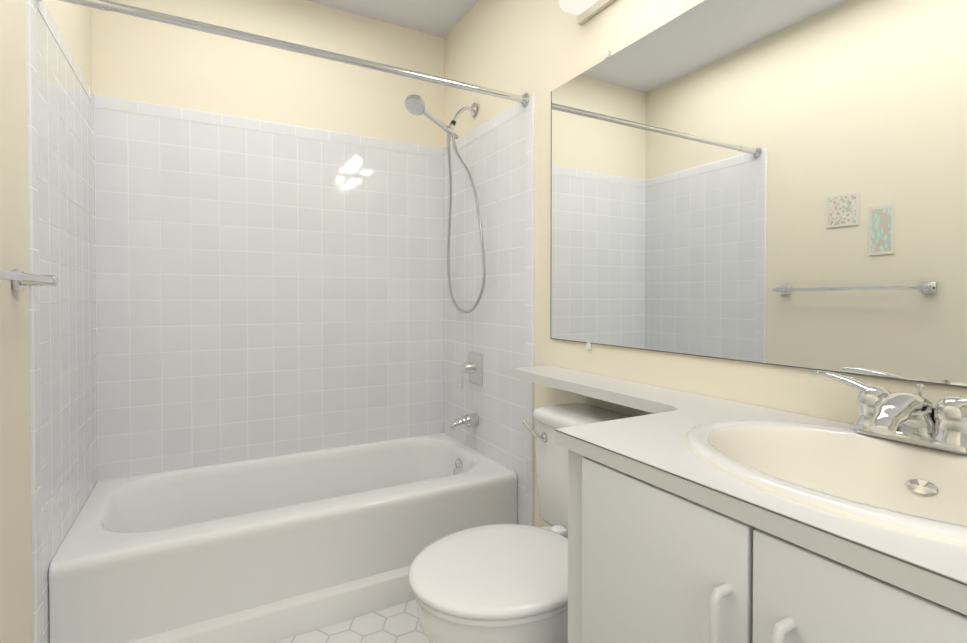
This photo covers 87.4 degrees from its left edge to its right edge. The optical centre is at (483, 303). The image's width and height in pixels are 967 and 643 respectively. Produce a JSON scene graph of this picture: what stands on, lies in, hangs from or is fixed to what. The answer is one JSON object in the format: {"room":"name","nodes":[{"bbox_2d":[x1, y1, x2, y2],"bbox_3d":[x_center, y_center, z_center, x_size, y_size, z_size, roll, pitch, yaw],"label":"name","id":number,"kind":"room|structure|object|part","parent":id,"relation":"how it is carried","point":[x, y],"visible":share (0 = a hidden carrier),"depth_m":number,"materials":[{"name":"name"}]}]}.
{"room":"bathroom","nodes":[
{"label":"bathroom","id":0,"kind":"room"},
{"bbox_2d":[0,0,91,642],"bbox_3d":[-0.741,-0.156,0.450,0.100,2.490,3.692,0,1,-29],"label":"wall","id":1,"kind":"structure","parent":0,"point":[72,22],"depth_m":1.17,"materials":[{"name":"beige paint"}]},
{"bbox_2d":[0,269,57,290],"bbox_3d":[-0.901,-0.052,0.921,0.074,0.048,0.655,0,1,-29],"label":"towel rail","id":2,"kind":"object","parent":1,"relation":"attached to","point":[20,279],"visible":0.96,"depth_m":1.10,"materials":[{"name":"silver metal"}]},
{"bbox_2d":[25,0,42,642],"bbox_3d":[-1.138,0.157,1.284,0.009,1.843,0.052,0,1,-29],"label":"trim","id":3,"kind":"structure","parent":1,"relation":"attached to","point":[34,316],"depth_m":1.27,"materials":[{"name":"white tile"}]},
{"bbox_2d":[33,0,94,106],"bbox_3d":[-1.332,-0.795,1.623,0.009,0.052,0.853,0,1,-29],"label":"cap","id":4,"kind":"object","parent":1,"relation":"attached to","point":[41,6],"visible":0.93,"depth_m":1.55,"materials":[{"name":"white tile"}]},
{"bbox_2d":[37,0,528,106],"bbox_3d":[-0.489,-0.810,1.659,1.502,0.054,0.054,0,1,-29],"label":"curtain rod","id":5,"kind":"object","parent":4,"relation":"attached to","point":[125,9],"visible":1,"depth_m":1.57,"materials":[{"name":"silver metal"}]},
{"bbox_2d":[36,7,97,642],"bbox_3d":[-1.345,0.152,1.657,0.008,1.843,0.801,0,1,-29],"label":"wall tile","id":6,"kind":"structure","parent":1,"relation":"attached to","point":[67,258],"depth_m":1.55,"materials":[{"name":"white tile"}]},
{"bbox_2d":[91,0,443,148],"bbox_3d":[-0.902,-0.181,2.413,1.520,2.490,0.100,0,1,-29],"label":"wall","id":7,"kind":"structure","parent":0,"point":[144,60],"depth_m":2.32,"materials":[{"name":"beige paint"}]},
{"bbox_2d":[94,95,442,157],"bbox_3d":[-0.875,-0.804,2.358,1.504,0.052,0.009,0,1,-29],"label":"cap","id":8,"kind":"object","parent":7,"relation":"attached to","point":[129,106],"visible":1,"depth_m":2.27,"materials":[{"name":"white tile"}]},
{"bbox_2d":[94,107,443,480],"bbox_3d":[-0.875,0.003,2.368,1.504,1.563,0.008,0,1,-29],"label":"wall tile","id":9,"kind":"structure","parent":7,"relation":"attached to","point":[261,294],"depth_m":2.28,"materials":[{"name":"white tile"}]},
{"bbox_2d":[274,599,430,642],"bbox_3d":[-0.033,1.134,0.858,1.720,0.100,3.692,0,1,-29],"label":"floor","id":10,"kind":"structure","parent":0,"point":[399,623],"depth_m":1.66,"materials":[{"name":"tile"}]},
{"bbox_2d":[48,432,517,642],"bbox_3d":[-0.685,0.884,2.035,1.502,0.370,0.776,0,1,-29],"label":"bathtub","id":11,"kind":"object","parent":10,"relation":"on","point":[272,549],"visible":0.96,"depth_m":1.73,"materials":[{"name":"white ceramic"}]},
{"bbox_2d":[408,403,630,642],"bbox_3d":[0.137,0.706,1.372,0.720,0.742,0.583,0,1,-29],"label":"toilet","id":12,"kind":"object","parent":10,"relation":"on","point":[500,583],"visible":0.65,"depth_m":1.22,"materials":[{"name":"white ceramic"}]},
{"bbox_3d":[0.055,0.667,1.291,0.498,0.047,0.416,0,1,-29],"label":"seat lid","id":13,"kind":"part","parent":12,"relation":"part of","materials":[{"name":"white plastic"}]},
{"bbox_3d":[0.044,0.683,1.285,0.457,0.018,0.402,0,1,-29],"label":"seat","id":14,"kind":"part","parent":12,"relation":"part of","materials":[{"name":"white plastic"}]},
{"bbox_3d":[0.159,0.397,1.576,0.058,0.068,0.067,0,1,-29],"label":"flush handle","id":15,"kind":"part","parent":12,"relation":"part of","materials":[{"name":"silver metal"}]},
{"bbox_3d":[0.364,0.532,1.460,0.194,0.316,0.508,0,1,-29],"label":"tank","id":16,"kind":"part","parent":12,"relation":"part of","materials":[{"name":"white ceramic"}]},
{"bbox_3d":[0.364,0.354,1.458,0.208,0.040,0.522,0,1,-29],"label":"tank lid","id":17,"kind":"part","parent":12,"relation":"part of","materials":[{"name":"white ceramic"}]},
{"bbox_2d":[555,437,966,642],"bbox_3d":[0.668,0.683,0.557,0.576,0.810,1.237,0,1,-29],"label":"bathroom vanity","id":18,"kind":"object","parent":10,"relation":"on","point":[694,518],"depth_m":0.69,"materials":[{"name":"white wood"}]},
{"bbox_3d":[0.262,0.619,0.785,0.018,0.681,0.320,0,1,-29],"label":"door","id":19,"kind":"part","parent":18,"relation":"part of","materials":[{"name":"white wood"}]},
{"bbox_3d":[0.304,0.436,0.652,0.034,0.143,0.012,0,1,-29],"label":"handle","id":20,"kind":"part","parent":18,"relation":"part of","materials":[{"name":"white plastic"}]},
{"bbox_2d":[511,365,966,600],"bbox_3d":[0.497,0.258,0.896,0.543,0.029,2.004,0,1,-29],"label":"countertop","id":21,"kind":"structure","parent":18,"relation":"on","point":[938,570],"depth_m":0.72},
{"bbox_2d":[619,407,966,560],"bbox_3d":[0.579,0.316,0.745,0.444,0.167,0.575,0,1,-29],"label":"sink","id":22,"kind":"object","parent":21,"relation":"in","point":[919,495],"depth_m":0.86,"materials":[{"name":"white ceramic"}]},
{"bbox_2d":[810,370,966,452],"bbox_3d":[0.694,0.183,0.841,0.150,0.098,0.349,0,1,-29],"label":"faucet","id":23,"kind":"object","parent":21,"relation":"on","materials":[{"name":"silver metal"}]},
{"bbox_3d":[0.343,0.437,0.583,0.034,0.143,0.012,0,1,-29],"label":"handle","id":24,"kind":"part","parent":18,"relation":"part of","materials":[{"name":"white plastic"}]},
{"bbox_3d":[0.416,0.623,0.506,0.018,0.681,0.304,0,1,-29],"label":"door","id":25,"kind":"part","parent":18,"relation":"part of","materials":[{"name":"white wood"}]},
{"bbox_2d":[305,0,478,37],"bbox_3d":[-0.033,-1.456,0.825,1.720,0.100,3.692,0,1,-29],"label":"ceiling","id":26,"kind":"structure","parent":0,"point":[441,18],"depth_m":2.47,"materials":[{"name":"white paint"}]},
{"bbox_2d":[444,0,966,526],"bbox_3d":[0.676,-0.166,1.234,0.100,2.490,3.692,0,1,-29],"label":"wall","id":27,"kind":"structure","parent":0,"point":[542,50],"depth_m":1.82,"materials":[{"name":"beige paint"}]},
{"bbox_2d":[443,111,524,524],"bbox_3d":[-0.022,0.143,2.389,0.008,1.843,0.801,0,1,-29],"label":"wall tile","id":28,"kind":"structure","parent":27,"relation":"attached to","point":[490,327],"depth_m":2.28,"materials":[{"name":"white tile"}]},
{"bbox_2d":[404,94,485,312],"bbox_3d":[-0.205,-0.455,2.316,0.374,1.000,0.377,0,1,-29],"label":"shower head","id":29,"kind":"object","parent":28,"relation":"attached to","point":[414,104],"visible":1,"depth_m":2.31},
{"bbox_2d":[448,412,478,429],"bbox_3d":[-0.099,0.551,2.378,0.141,0.069,0.066,0,1,-29],"label":"tub spout","id":30,"kind":"object","parent":28,"relation":"attached to","point":[469,420],"visible":1,"depth_m":2.37,"materials":[{"name":"silver metal"}]},
{"bbox_2d":[461,352,482,387],"bbox_3d":[-0.073,0.313,2.390,0.082,0.159,0.136,0,1,-29],"label":"shower valve","id":31,"kind":"object","parent":28,"relation":"attached to","point":[473,367],"visible":1,"depth_m":2.37,"materials":[{"name":"silver metal"}]},
{"bbox_2d":[443,93,534,157],"bbox_3d":[-0.010,-0.804,2.354,0.009,0.052,0.853,0,1,-29],"label":"cap","id":32,"kind":"object","parent":27,"relation":"attached to","point":[499,120],"visible":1,"depth_m":2.25,"materials":[{"name":"white tile"}]},
{"bbox_2d":[525,106,534,525],"bbox_3d":[0.184,0.148,2.015,0.009,1.843,0.052,0,1,-29],"label":"trim","id":33,"kind":"structure","parent":27,"relation":"attached to","point":[529,273],"depth_m":2.01,"materials":[{"name":"white tile"}]},
{"bbox_2d":[559,0,614,24],"bbox_3d":[0.504,-1.044,1.303,0.122,0.191,0.920,0,1,-29],"label":"sconce","id":34,"kind":"object","parent":27,"relation":"attached to","point":[584,11],"visible":1,"depth_m":1.64,"materials":[{"name":"beige"}]},
{"bbox_2d":[559,0,598,14],"bbox_3d":[0.497,-1.044,1.300,0.098,0.175,0.900,0,1,-29],"label":"diffuser","id":35,"kind":"object","parent":34,"relation":"attached to","point":[576,7],"depth_m":1.64,"materials":[{"name":"white plastic"}]},
{"bbox_2d":[550,0,966,387],"bbox_3d":[0.729,-0.321,1.022,0.010,0.964,1.973,0,1,-29],"label":"mirror","id":36,"kind":"object","parent":27,"relation":"attached to","point":[777,182],"visible":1,"depth_m":1.15,"materials":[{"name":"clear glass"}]}
]}

